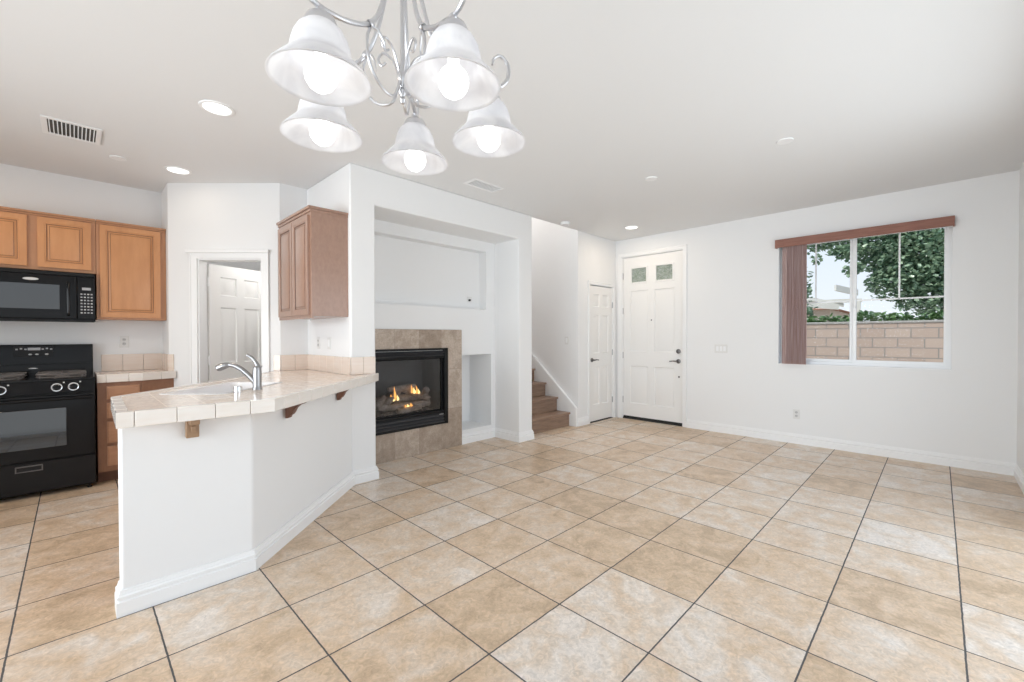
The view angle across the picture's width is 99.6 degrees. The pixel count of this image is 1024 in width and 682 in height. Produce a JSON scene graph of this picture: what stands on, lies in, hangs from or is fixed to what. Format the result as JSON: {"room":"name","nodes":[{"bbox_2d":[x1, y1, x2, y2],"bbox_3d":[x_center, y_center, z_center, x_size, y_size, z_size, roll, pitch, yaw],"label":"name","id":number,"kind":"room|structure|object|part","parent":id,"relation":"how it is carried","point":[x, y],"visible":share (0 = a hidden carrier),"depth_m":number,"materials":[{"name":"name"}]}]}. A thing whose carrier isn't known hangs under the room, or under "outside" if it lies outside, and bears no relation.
{"room":"open-plan living room","nodes":[
{"label":"open-plan living room","id":0,"kind":"room"},
{"bbox_2d":[0,163,162,374],"bbox_3d":[-4.825,-0.138,3.538,0.160,2.820,3.060,0,1,45],"label":"wall","id":1,"kind":"structure","parent":0,"point":[20,187],"depth_m":4.15,"materials":[{"name":"white paint"}]},
{"bbox_2d":[0,206,95,274],"bbox_3d":[-4.220,-0.868,3.809,0.308,0.502,0.788,0,1,45],"label":"upper cabinet","id":2,"kind":"object","parent":1,"relation":"attached to","point":[29,239],"visible":0.99,"depth_m":3.77,"materials":[{"name":"brown wood"}]},
{"bbox_3d":[-4.257,-0.857,3.569,0.020,0.431,0.337,0,1,45],"label":"cabinet door","id":3,"kind":"part","parent":2,"relation":"part of","materials":[{"name":"brown wood"}]},
{"bbox_2d":[0,267,94,322],"bbox_3d":[-4.191,-0.390,3.787,0.385,0.443,0.772,0,1,45],"label":"microwave","id":4,"kind":"object","parent":2,"relation":"attached to","point":[29,295],"visible":1,"depth_m":3.74,"materials":[{"name":"black metal"}]},
{"bbox_3d":[-4.133,-0.383,3.646,0.024,0.379,0.654,0,1,45],"label":"door","id":5,"kind":"part","parent":4,"relation":"part of","materials":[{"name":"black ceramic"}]},
{"bbox_3d":[-3.919,-0.373,3.819,0.043,0.303,0.024,0,1,45],"label":"handle","id":6,"kind":"part","parent":4,"relation":"part of","materials":[{"name":"black plastic"}]},
{"bbox_3d":[-3.860,-0.386,3.922,0.024,0.379,0.114,0,1,45],"label":"control panel","id":7,"kind":"part","parent":4,"relation":"part of","materials":[{"name":"black plastic"}]},
{"bbox_3d":[-4.220,-1.102,3.807,0.308,0.034,0.788,0,1,45],"label":"crown","id":8,"kind":"part","parent":2,"relation":"part of","materials":[{"name":"brown wood"}]},
{"bbox_3d":[-3.980,-0.860,3.849,0.020,0.431,0.332,0,1,45],"label":"cabinet door","id":9,"kind":"part","parent":2,"relation":"part of","materials":[{"name":"brown wood"}]},
{"bbox_2d":[119,336,128,346],"bbox_3d":[-3.904,0.007,4.351,0.010,0.115,0.072,0,1,45],"label":"wall outlet","id":10,"kind":"object","parent":1,"relation":"attached to","point":[123,340],"visible":1,"depth_m":4.35,"materials":[{"name":"white plastic"}]},
{"bbox_2d":[95,219,165,320],"bbox_3d":[-3.763,-0.665,4.274,0.308,0.919,0.508,0,1,45],"label":"upper cabinet","id":11,"kind":"object","parent":1,"relation":"attached to","point":[130,277],"visible":0.96,"depth_m":4.16,"materials":[{"name":"brown wood"}]},
{"bbox_3d":[-3.764,-1.108,4.269,0.308,0.034,0.508,0,1,45],"label":"crown","id":12,"kind":"part","parent":11,"relation":"part of","materials":[{"name":"brown wood"}]},
{"bbox_2d":[101,353,173,370],"bbox_3d":[-3.682,0.215,4.255,0.460,0.165,0.507,0,1,45],"label":"backsplash","id":13,"kind":"structure","parent":1,"relation":"attached to","point":[109,362],"depth_m":4.37,"materials":[{"name":"tile"}]},
{"bbox_2d":[161,184,260,353],"bbox_3d":[-3.001,-0.160,5.321,2.250,2.820,2.040,0,1,45],"label":"wall","id":14,"kind":"structure","parent":0,"point":[164,199],"depth_m":4.43,"materials":[{"name":"white paint"}]},
{"bbox_2d":[167,183,280,386],"bbox_3d":[-2.844,-0.150,4.337,1.102,2.820,0.115,0,1,0],"label":"wall","id":15,"kind":"structure","parent":0,"point":[201,216],"depth_m":4.27,"materials":[{"name":"white paint"}]},
{"bbox_2d":[185,250,269,384],"bbox_3d":[-2.799,0.178,4.635,0.814,2.157,0.775,0,1,0],"label":"door","id":16,"kind":"structure","parent":15,"relation":"in","point":[229,307],"depth_m":4.43,"materials":[{"name":"white paint"}]},
{"bbox_2d":[273,354,374,374],"bbox_3d":[-1.788,0.218,4.136,1.149,0.155,0.288,0,1,28],"label":"backsplash","id":17,"kind":"structure","parent":15,"relation":"attached to","point":[333,364],"depth_m":4.12,"materials":[{"name":"tile"}]},
{"bbox_2d":[118,389,351,589],"bbox_3d":[-1.526,0.822,2.921,0.386,0.900,1.888,0,1,13],"label":"wall","id":18,"kind":"structure","parent":0,"point":[185,503],"depth_m":2.30,"materials":[{"name":"white paint"}]},
{"bbox_2d":[185,420,199,437],"bbox_3d":[-1.593,0.435,2.161,0.099,0.101,0.054,0,1,45],"label":"corbel","id":19,"kind":"object","parent":18,"relation":"attached to","point":[191,427],"visible":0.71,"depth_m":2.16,"materials":[{"name":"brown wood"}]},
{"bbox_3d":[-1.579,0.420,2.147,0.060,0.071,0.040,0,1,45],"label":"bracket arm","id":20,"kind":"part","parent":19,"relation":"part of","materials":[{"name":"brown wood"}]},
{"bbox_2d":[111,369,378,428],"bbox_3d":[-1.728,0.337,3.194,1.123,0.071,2.598,0,1,-4],"label":"countertop","id":21,"kind":"structure","parent":18,"relation":"on","point":[147,408],"depth_m":2.40,"materials":[{"name":"tile"}]},
{"bbox_2d":[159,382,281,394],"bbox_3d":[-1.883,0.399,2.864,0.392,0.186,0.682,0,1,0],"label":"sink","id":22,"kind":"object","parent":21,"relation":"in","point":[223,388],"visible":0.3,"depth_m":2.97,"materials":[{"name":"white ceramic"}]},
{"bbox_2d":[233,386,241,392],"bbox_3d":[-1.648,0.291,2.600,0.046,0.039,0.046,0,1,45],"label":"air gap cap","id":23,"kind":"object","parent":21,"relation":"on","point":[236,389],"visible":1,"depth_m":2.58,"materials":[{"name":"silver metal"}]},
{"bbox_2d":[215,354,261,389],"bbox_3d":[-1.736,0.196,2.754,0.274,0.227,0.058,0,1,-8],"label":"faucet","id":24,"kind":"object","parent":21,"relation":"on","point":[256,378],"visible":1,"depth_m":2.75,"materials":[{"name":"silver metal"}]},
{"bbox_3d":[-1.709,0.211,2.756,0.176,0.150,0.035,0,1,-10],"label":"spout","id":25,"kind":"part","parent":24,"relation":"part of","materials":[{"name":"silver metal"}]},
{"bbox_3d":[-1.655,0.126,2.762,0.083,0.088,0.027,0,1,-12],"label":"lever","id":26,"kind":"part","parent":24,"relation":"part of","materials":[{"name":"silver metal"}]},
{"bbox_2d":[115,466,378,617],"bbox_3d":[-1.522,1.211,3.105,0.439,0.118,2.290,0,1,10],"label":"baseboard","id":27,"kind":"structure","parent":18,"relation":"attached to","point":[139,597],"depth_m":2.31,"materials":[{"name":"white paint"}]},
{"bbox_2d":[285,402,306,417],"bbox_3d":[-1.354,0.430,2.713,0.119,0.104,0.044,0,1,1],"label":"corbel","id":28,"kind":"object","parent":18,"relation":"attached to","point":[289,411],"visible":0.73,"depth_m":2.69,"materials":[{"name":"brown wood"}]},
{"bbox_2d":[337,390,347,399],"bbox_3d":[-1.342,0.422,3.474,0.119,0.104,0.044,0,1,1],"label":"corbel","id":29,"kind":"object","parent":18,"relation":"attached to","point":[340,395],"visible":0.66,"depth_m":3.45,"materials":[{"name":"brown wood"}]},
{"bbox_2d":[280,183,307,370],"bbox_3d":[-2.251,-0.152,4.439,0.158,2.820,0.282,0,1,45],"label":"wall","id":30,"kind":"structure","parent":0,"point":[294,333],"depth_m":4.36,"materials":[{"name":"white paint"}]},
{"bbox_2d":[375,234,485,427],"bbox_3d":[-1.083,0.038,5.124,0.360,2.420,1.890,0,1,45],"label":"wall","id":31,"kind":"structure","parent":0,"point":[407,272],"depth_m":5.11,"materials":[{"name":"white paint"}]},
{"bbox_2d":[374,219,494,433],"bbox_3d":[-0.921,0.002,4.960,0.100,2.495,1.895,0,1,45],"label":"wall niche","id":32,"kind":"object","parent":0,"point":[477,326],"visible":0.45,"depth_m":5.24,"materials":[{"name":"white paint"}]},
{"bbox_2d":[307,163,615,471],"bbox_3d":[-0.246,-0.170,5.735,1.090,2.820,4.420,0,1,45],"label":"wall","id":33,"kind":"structure","parent":0,"point":[367,195],"depth_m":4.73,"materials":[{"name":"white paint"}]},
{"bbox_2d":[276,205,347,320],"bbox_3d":[-1.839,-0.648,3.961,0.815,0.950,0.339,0,1,45],"label":"upper cabinet","id":34,"kind":"object","parent":33,"relation":"attached to","point":[313,240],"visible":1,"depth_m":3.71,"materials":[{"name":"brown wood"}]},
{"bbox_3d":[-2.084,-0.638,3.982,0.362,0.830,0.020,0,1,45],"label":"cabinet door","id":35,"kind":"part","parent":34,"relation":"part of","materials":[{"name":"brown wood"}]},
{"bbox_3d":[-1.939,-0.208,3.871,0.798,0.028,0.021,0,1,45],"label":"rail","id":36,"kind":"part","parent":34,"relation":"part of","materials":[{"name":"brown wood"}]},
{"bbox_3d":[-1.819,-0.635,3.720,0.362,0.830,0.020,0,1,45],"label":"cabinet door","id":37,"kind":"part","parent":34,"relation":"part of","materials":[{"name":"brown wood"}]},
{"bbox_3d":[-1.840,-1.101,3.956,0.815,0.045,0.339,0,1,45],"label":"crown","id":38,"kind":"part","parent":34,"relation":"part of","materials":[{"name":"brown wood"}]},
{"bbox_2d":[317,337,319,348],"bbox_3d":[-1.912,0.019,4.270,0.072,0.115,0.010,0,1,45],"label":"wall outlet","id":39,"kind":"object","parent":33,"relation":"attached to","point":[318,338],"visible":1,"depth_m":4.26,"materials":[{"name":"white plastic"}]},
{"bbox_2d":[462,428,533,444],"bbox_3d":[-0.177,1.185,5.434,0.922,0.118,0.363,0,1,-7],"label":"baseboard","id":40,"kind":"structure","parent":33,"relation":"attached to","point":[471,437],"depth_m":5.40,"materials":[{"name":"white paint"}]},
{"bbox_2d":[577,416,588,426],"bbox_3d":[1.017,1.173,6.338,0.078,0.118,0.261,0,1,45],"label":"baseboard","id":41,"kind":"structure","parent":33,"relation":"attached to","point":[581,421],"depth_m":6.30,"materials":[{"name":"white paint"}]},
{"bbox_2d":[588,280,615,423],"bbox_3d":[1.358,0.162,6.696,0.168,2.131,0.747,0,1,45],"label":"door","id":42,"kind":"structure","parent":33,"relation":"in","point":[601,295],"depth_m":6.69,"materials":[{"name":"white paint"}]},
{"bbox_2d":[0,417,1023,681],"bbox_3d":[-0.997,1.304,3.614,7.520,0.080,8.520,0,1,45],"label":"floor","id":43,"kind":"structure","parent":0,"point":[615,549],"depth_m":2.33,"materials":[{"name":"tile"}]},
{"bbox_2d":[0,344,95,498],"bbox_3d":[-4.083,0.652,3.681,0.685,1.235,0.768,0,1,45],"label":"gas stove","id":44,"kind":"object","parent":43,"relation":"on","point":[48,415],"visible":1,"depth_m":3.59,"materials":[{"name":"black metal"}]},
{"bbox_3d":[-3.879,1.027,3.474,0.009,0.050,0.152,0,1,45],"label":"drawer pull","id":45,"kind":"part","parent":44,"relation":"part of","materials":[{"name":"black metal"}]},
{"bbox_3d":[-4.281,0.094,3.869,0.007,0.097,0.240,0,1,45],"label":"clock panel","id":46,"kind":"part","parent":44,"relation":"part of","materials":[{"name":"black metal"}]},
{"bbox_3d":[-3.860,0.479,3.458,0.055,0.025,0.722,0,1,45],"label":"handle","id":47,"kind":"part","parent":44,"relation":"part of","materials":[{"name":"black metal"}]},
{"bbox_3d":[-4.272,0.209,3.861,0.012,0.007,0.762,0,1,45],"label":"trim","id":48,"kind":"part","parent":44,"relation":"part of","materials":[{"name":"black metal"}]},
{"bbox_3d":[-3.883,0.710,3.483,0.028,0.522,0.754,0,1,45],"label":"oven door","id":49,"kind":"part","parent":44,"relation":"part of","materials":[{"name":"black metal"}]},
{"bbox_3d":[-3.903,0.378,3.499,0.074,0.115,0.762,0,1,45],"label":"panel","id":50,"kind":"part","parent":44,"relation":"part of","materials":[{"name":"black metal"}]},
{"bbox_3d":[-3.884,1.104,3.490,0.022,0.243,0.754,0,1,45],"label":"storage drawer","id":51,"kind":"part","parent":44,"relation":"part of","materials":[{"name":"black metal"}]},
{"bbox_2d":[0,373,95,383],"bbox_3d":[-4.086,0.323,3.679,0.560,0.023,0.768,0,1,45],"label":"cooktop","id":52,"kind":"object","parent":44,"relation":"in","point":[29,378],"depth_m":3.60,"materials":[{"name":"black metal"}]},
{"bbox_3d":[-3.763,0.384,3.573,0.038,0.052,0.052,0,1,45],"label":"knob","id":53,"kind":"part","parent":44,"relation":"part of","materials":[{"name":"black plastic"}]},
{"bbox_3d":[-3.695,0.384,3.642,0.038,0.052,0.052,0,1,45],"label":"knob","id":54,"kind":"part","parent":44,"relation":"part of","materials":[{"name":"black plastic"}]},
{"bbox_2d":[95,378,173,482],"bbox_3d":[-3.657,0.815,4.203,0.575,0.897,0.550,0,1,45],"label":"base cabinet","id":55,"kind":"object","parent":43,"relation":"on","point":[106,432],"visible":0.44,"depth_m":3.88,"materials":[{"name":"brown wood"}]},
{"bbox_3d":[-3.533,0.621,3.934,0.022,0.140,0.225,0,1,45],"label":"drawer","id":56,"kind":"part","parent":55,"relation":"part of","materials":[{"name":"brown wood"}]},
{"bbox_3d":[-3.532,1.028,3.938,0.022,0.175,0.225,0,1,45],"label":"drawer","id":57,"kind":"part","parent":55,"relation":"part of","materials":[{"name":"brown wood"}]},
{"bbox_3d":[-3.532,0.816,3.936,0.022,0.190,0.225,0,1,45],"label":"drawer","id":58,"kind":"part","parent":55,"relation":"part of","materials":[{"name":"brown wood"}]},
{"bbox_3d":[-3.533,0.462,3.932,0.022,0.117,0.225,0,1,45],"label":"drawer","id":59,"kind":"part","parent":55,"relation":"part of","materials":[{"name":"brown wood"}]},
{"bbox_2d":[95,369,175,382],"bbox_3d":[-3.651,0.330,4.199,0.583,0.072,0.567,0,1,45],"label":"countertop","id":60,"kind":"structure","parent":55,"relation":"on","point":[151,374],"depth_m":4.02,"materials":[{"name":"tile"}]},
{"bbox_2d":[375,329,461,463],"bbox_3d":[-1.216,0.561,4.862,0.444,1.380,1.328,0,1,45],"label":"fireplace","id":61,"kind":"object","parent":43,"relation":"on","point":[418,390],"visible":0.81,"depth_m":4.89,"materials":[{"name":"tile"}]},
{"bbox_3d":[-1.121,0.497,4.702,0.025,0.615,0.898,0,1,45],"label":"glass frame","id":62,"kind":"part","parent":61,"relation":"part of","materials":[{"name":"black metal"}]},
{"bbox_3d":[-1.121,0.520,4.702,0.084,0.875,0.994,0,1,45],"label":"metal frame","id":63,"kind":"part","parent":61,"relation":"part of","materials":[{"name":"black metal"}]},
{"bbox_2d":[532,368,569,433],"bbox_3d":[-0.235,0.331,6.651,2.084,1.800,0.980,0,1,45],"label":"staircase","id":64,"kind":"structure","parent":43,"relation":"on","point":[546,416],"depth_m":6.17,"materials":[{"name":"brown wood"}]},
{"bbox_2d":[0,0,1023,241],"bbox_3d":[-0.910,-1.681,3.548,7.700,0.250,9.000,0,1,45],"label":"ceiling","id":65,"kind":"structure","parent":0,"point":[605,97],"depth_m":2.76,"materials":[{"name":"white paint"}]},
{"bbox_2d":[40,115,102,144],"bbox_3d":[-3.234,-1.544,3.180,0.350,0.007,0.314,0,1,45],"label":"ceiling vent","id":66,"kind":"object","parent":65,"relation":"in","point":[49,125],"visible":1,"depth_m":3.18,"materials":[{"name":"white metal"}]},
{"bbox_2d":[109,155,126,160],"bbox_3d":[-3.339,-1.549,3.665,0.110,0.007,0.110,0,1,45],"label":"ceiling disc","id":67,"kind":"object","parent":65,"relation":"attached to","point":[119,158],"visible":1,"depth_m":3.66,"materials":[{"name":"white paint"}]},
{"bbox_2d":[164,166,191,174],"bbox_3d":[-3.041,-1.552,3.938,0.202,0.008,0.202,0,1,45],"label":"recessed light","id":68,"kind":"object","parent":65,"relation":"in","point":[174,169],"visible":1,"depth_m":3.93,"materials":[{"name":"white paint"}]},
{"bbox_2d":[167,167,188,173],"bbox_3d":[-3.041,-1.554,3.938,0.158,0.004,0.158,0,1,45],"label":"diffuser","id":69,"kind":"object","parent":68,"relation":"attached to","point":[177,170],"depth_m":3.93,"materials":[{"name":"white plastic"}]},
{"bbox_2d":[198,100,234,115],"bbox_3d":[-1.959,-1.542,2.870,0.202,0.008,0.202,0,1,45],"label":"recessed light","id":70,"kind":"object","parent":65,"relation":"in","point":[211,106],"visible":1,"depth_m":2.86,"materials":[{"name":"white paint"}]},
{"bbox_2d":[202,102,230,114],"bbox_3d":[-1.959,-1.544,2.870,0.158,0.004,0.158,0,1,45],"label":"diffuser","id":71,"kind":"object","parent":70,"relation":"attached to","point":[216,108],"depth_m":2.87,"materials":[{"name":"white plastic"}]},
{"bbox_2d":[265,0,525,175],"bbox_3d":[-0.279,-1.034,1.113,0.655,0.994,0.666,0,1,45],"label":"chandelier","id":72,"kind":"object","parent":65,"relation":"hanging from","point":[316,66],"visible":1,"depth_m":1.03,"materials":[{"name":"white glass"}]},
{"bbox_3d":[-0.410,-0.619,0.928,0.211,0.121,0.211,0,1,45],"label":"lamp shade","id":73,"kind":"part","parent":72,"relation":"part of","materials":[{"name":"white glass"}]},
{"bbox_3d":[-0.520,-0.621,1.188,0.211,0.121,0.211,0,1,45],"label":"lamp shade","id":74,"kind":"part","parent":72,"relation":"part of","materials":[{"name":"white glass"}]},
{"bbox_3d":[-0.410,-0.599,0.928,0.067,0.127,0.067,0,1,45],"label":"bulb","id":75,"kind":"part","parent":72,"relation":"part of","materials":[{"name":"white glass"}]},
{"bbox_3d":[-0.520,-0.601,1.188,0.067,0.127,0.067,0,1,45],"label":"bulb","id":76,"kind":"part","parent":72,"relation":"part of","materials":[{"name":"white glass"}]},
{"bbox_3d":[-0.367,-1.000,0.997,0.012,0.579,0.303,0,1,31],"label":"arm","id":77,"kind":"part","parent":72,"relation":"part of","materials":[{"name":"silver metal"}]},
{"bbox_3d":[-0.439,-1.002,1.165,0.303,0.579,0.012,0,1,13],"label":"arm","id":78,"kind":"part","parent":72,"relation":"part of","materials":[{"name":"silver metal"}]},
{"bbox_3d":[-0.301,-1.004,1.284,0.012,0.579,0.303,0,1,-5],"label":"arm","id":79,"kind":"part","parent":72,"relation":"part of","materials":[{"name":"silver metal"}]},
{"bbox_3d":[-0.307,-0.623,1.373,0.211,0.121,0.211,0,1,45],"label":"lamp shade","id":80,"kind":"part","parent":72,"relation":"part of","materials":[{"name":"white glass"}]},
{"bbox_3d":[-0.307,-0.603,1.373,0.067,0.127,0.067,0,1,45],"label":"bulb","id":81,"kind":"part","parent":72,"relation":"part of","materials":[{"name":"white glass"}]},
{"bbox_3d":[-0.185,-1.001,1.012,0.012,0.579,0.303,-1,1,-41],"label":"arm","id":82,"kind":"part","parent":72,"relation":"part of","materials":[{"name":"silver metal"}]},
{"bbox_3d":[-0.129,-0.619,0.953,0.211,0.121,0.211,0,1,45],"label":"lamp shade","id":83,"kind":"part","parent":72,"relation":"part of","materials":[{"name":"white glass"}]},
{"bbox_3d":[-0.129,-0.599,0.953,0.067,0.127,0.067,0,1,45],"label":"bulb","id":84,"kind":"part","parent":72,"relation":"part of","materials":[{"name":"white glass"}]},
{"bbox_3d":[-0.144,-1.003,1.190,0.303,0.579,0.012,0,1,-23],"label":"arm","id":85,"kind":"part","parent":72,"relation":"part of","materials":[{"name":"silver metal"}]},
{"bbox_3d":[-0.066,-0.622,1.228,0.211,0.121,0.211,0,1,45],"label":"lamp shade","id":86,"kind":"part","parent":72,"relation":"part of","materials":[{"name":"white glass"}]},
{"bbox_3d":[-0.066,-0.602,1.228,0.067,0.127,0.067,0,1,45],"label":"bulb","id":87,"kind":"part","parent":72,"relation":"part of","materials":[{"name":"white glass"}]},
{"bbox_2d":[463,179,504,192],"bbox_3d":[-0.279,-1.562,4.359,0.180,0.007,0.404,0,1,45],"label":"ceiling vent","id":88,"kind":"object","parent":65,"relation":"in","point":[476,183],"visible":1,"depth_m":4.35,"materials":[{"name":"white metal"}]},
{"bbox_2d":[560,221,569,225],"bbox_3d":[0.709,-1.563,5.773,0.130,0.038,0.130,0,1,45],"label":"smoke detector","id":89,"kind":"object","parent":65,"relation":"attached to","point":[564,223],"visible":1,"depth_m":5.74,"materials":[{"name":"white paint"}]},
{"bbox_2d":[624,225,638,228],"bbox_3d":[1.669,-1.583,6.034,0.202,0.008,0.202,0,1,45],"label":"recessed light","id":90,"kind":"object","parent":65,"relation":"in","point":[632,226],"visible":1,"depth_m":6.03,"materials":[{"name":"white paint"}]},
{"bbox_2d":[645,176,656,180],"bbox_3d":[1.342,-1.562,4.165,0.110,0.009,0.110,0,1,45],"label":"ceiling disc","id":91,"kind":"object","parent":65,"relation":"attached to","point":[651,178],"visible":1,"depth_m":4.14,"materials":[{"name":"white paint"}]},
{"bbox_2d":[777,137,793,144],"bbox_3d":[2.125,-1.555,3.364,0.110,0.009,0.110,0,1,45],"label":"ceiling disc","id":92,"kind":"object","parent":65,"relation":"attached to","point":[787,140],"visible":1,"depth_m":3.36,"materials":[{"name":"white paint"}]},
{"bbox_2d":[532,217,577,399],"bbox_3d":[-0.548,-1.380,7.761,4.300,5.200,0.100,0,1,45],"label":"wall","id":93,"kind":"structure","parent":0,"point":[551,242],"depth_m":6.55,"materials":[{"name":"white paint"}]},
{"bbox_2d":[532,353,577,426],"bbox_3d":[0.134,0.276,7.008,2.255,1.902,0.041,0,1,45],"label":"skirt board","id":94,"kind":"object","parent":93,"relation":"attached to","point":[552,388],"visible":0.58,"depth_m":6.47,"materials":[{"name":"white paint"}]},
{"bbox_2d":[616,170,1019,462],"bbox_3d":[3.124,-0.175,5.655,4.900,2.820,0.200,0,1,45],"label":"wall","id":95,"kind":"structure","parent":0,"point":[969,409],"depth_m":4.78,"materials":[{"name":"white paint"}]},
{"bbox_2d":[618,244,686,426],"bbox_3d":[2.156,-0.075,6.590,1.098,2.604,0.230,0,1,45],"label":"door","id":96,"kind":"structure","parent":95,"relation":"in","point":[652,283],"depth_m":6.53,"materials":[{"name":"white paint"}]},
{"bbox_3d":[1.974,-1.022,6.702,0.255,0.225,0.006,0,1,45],"label":"textured glass","id":97,"kind":"part","parent":96,"relation":"part of","materials":[{"name":"green glass"}]},
{"bbox_3d":[1.968,-1.022,6.695,0.291,0.261,0.028,0,1,45],"label":"light frame","id":98,"kind":"part","parent":96,"relation":"part of","materials":[{"name":"white paint"}]},
{"bbox_3d":[2.265,-1.019,6.414,0.263,0.225,0.006,0,1,45],"label":"textured glass","id":99,"kind":"part","parent":96,"relation":"part of","materials":[{"name":"green glass"}]},
{"bbox_3d":[2.259,-1.019,6.408,0.299,0.261,0.028,0,1,45],"label":"light frame","id":100,"kind":"part","parent":96,"relation":"part of","materials":[{"name":"white paint"}]},
{"bbox_2d":[715,344,727,352],"bbox_3d":[2.812,0.104,5.818,0.165,0.115,0.010,0,1,45],"label":"light switch","id":101,"kind":"object","parent":95,"relation":"attached to","point":[719,348],"visible":1,"depth_m":5.81,"materials":[{"name":"white plastic"}]},
{"bbox_2d":[793,409,799,418],"bbox_3d":[3.432,0.882,5.217,0.072,0.115,0.010,0,1,45],"label":"wall outlet","id":102,"kind":"object","parent":95,"relation":"attached to","point":[796,413],"visible":1,"depth_m":5.21,"materials":[{"name":"white plastic"}]},
{"bbox_2d":[686,419,1015,475],"bbox_3d":[3.575,1.181,5.073,3.065,0.118,0.018,0,1,45],"label":"baseboard","id":103,"kind":"structure","parent":95,"relation":"attached to","point":[986,465],"depth_m":4.74,"materials":[{"name":"white paint"}]},
{"bbox_2d":[778,226,951,370],"bbox_3d":[3.887,-0.473,4.874,1.508,1.528,0.174,0,1,45],"label":"window","id":104,"kind":"structure","parent":95,"relation":"in","point":[945,365],"depth_m":4.72,"materials":[{"name":"white plastic"}]},
{"bbox_3d":[3.670,-0.476,5.184,0.715,1.448,0.030,0,1,45],"label":"sash","id":105,"kind":"part","parent":104,"relation":"part of","materials":[{"name":"white plastic"}]},
{"bbox_3d":[3.864,0.286,4.856,1.498,0.010,0.103,0,1,45],"label":"sill","id":106,"kind":"part","parent":104,"relation":"part of","materials":[{"name":"white paint"}]},
{"bbox_2d":[775,215,954,364],"bbox_3d":[3.795,-0.476,4.788,1.546,1.513,0.085,0,1,45],"label":"vertical blind","id":107,"kind":"object","parent":104,"relation":"attached to","point":[794,250],"visible":1,"depth_m":5.14,"materials":[{"name":"fabric"}]},
{"bbox_3d":[4.159,-0.472,4.658,0.770,1.448,0.030,0,1,45],"label":"sash","id":108,"kind":"part","parent":104,"relation":"part of","materials":[{"name":"white plastic"}]},
{"bbox_2d":[1017,162,1023,473],"bbox_3d":[1.793,-0.124,0.969,0.150,2.820,8.700,0,1,45],"label":"wall","id":109,"kind":"structure","parent":0,"point":[1020,381],"depth_m":3.84,"materials":[{"name":"white paint"}]},
{"bbox_2d":[1014,463,1023,493],"bbox_3d":[4.068,1.198,3.404,0.018,0.118,1.700,0,1,45],"label":"baseboard","id":110,"kind":"structure","parent":109,"relation":"attached to","point":[1019,476],"depth_m":3.77,"materials":[{"name":"white paint"}]},
{"label":"outside","id":111,"kind":"structure","parent":0,"visible":0},
{"bbox_3d":[16.370,1.195,16.596,40.000,0.100,33.400,0,1,45],"label":"ground","id":112,"kind":"structure","parent":111,"visible":0},
{"bbox_2d":[807,271,817,318],"bbox_3d":[6.833,-0.377,10.364,0.786,3.212,0.890,0,1,45],"label":"shrub","id":113,"kind":"object","parent":112,"relation":"on","point":[810,311],"visible":0.07,"depth_m":10.19,"materials":[{"name":"green plant"}]},
{"bbox_2d":[808,308,849,321],"bbox_3d":[13.185,-0.432,22.110,6.500,3.050,6.800,0,1,45],"label":"house","id":114,"kind":"structure","parent":112,"relation":"on","point":[817,312],"depth_m":18.23,"materials":[{"name":"beige paint"}]},
{"bbox_2d":[807,285,861,321],"bbox_3d":[8.890,-0.183,12.481,1.940,2.770,0.664,0,1,34],"label":"patio cover","id":115,"kind":"object","parent":112,"relation":"on","point":[835,305],"visible":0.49,"depth_m":12.30,"materials":[{"name":"white"}]},
{"bbox_3d":[9.645,0.030,12.050,0.100,2.350,0.100,0,1,45],"label":"post","id":116,"kind":"part","parent":115,"relation":"part of","materials":[{"name":"white"}]},
{"bbox_2d":[806,320,943,361],"bbox_3d":[7.162,0.440,7.971,17.000,1.625,0.230,0,1,45],"label":"wall","id":117,"kind":"structure","parent":112,"relation":"on","point":[910,340],"depth_m":8.07,"materials":[{"name":"beige brick"}]},
{"bbox_2d":[807,310,943,322],"bbox_3d":[7.220,-0.446,8.378,6.160,0.375,0.480,0,1,45],"label":"ivy vine","id":118,"kind":"object","parent":117,"relation":"attached to","point":[894,316],"visible":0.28,"depth_m":8.37,"materials":[{"name":"green plant"}]},
{"bbox_2d":[807,228,943,315],"bbox_3d":[8.925,-0.895,8.833,6.300,4.290,1.755,0,1,38],"label":"shade tree","id":119,"kind":"object","parent":112,"relation":"on","point":[922,263],"visible":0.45,"depth_m":9.03,"materials":[{"name":"green plant"}]}
]}

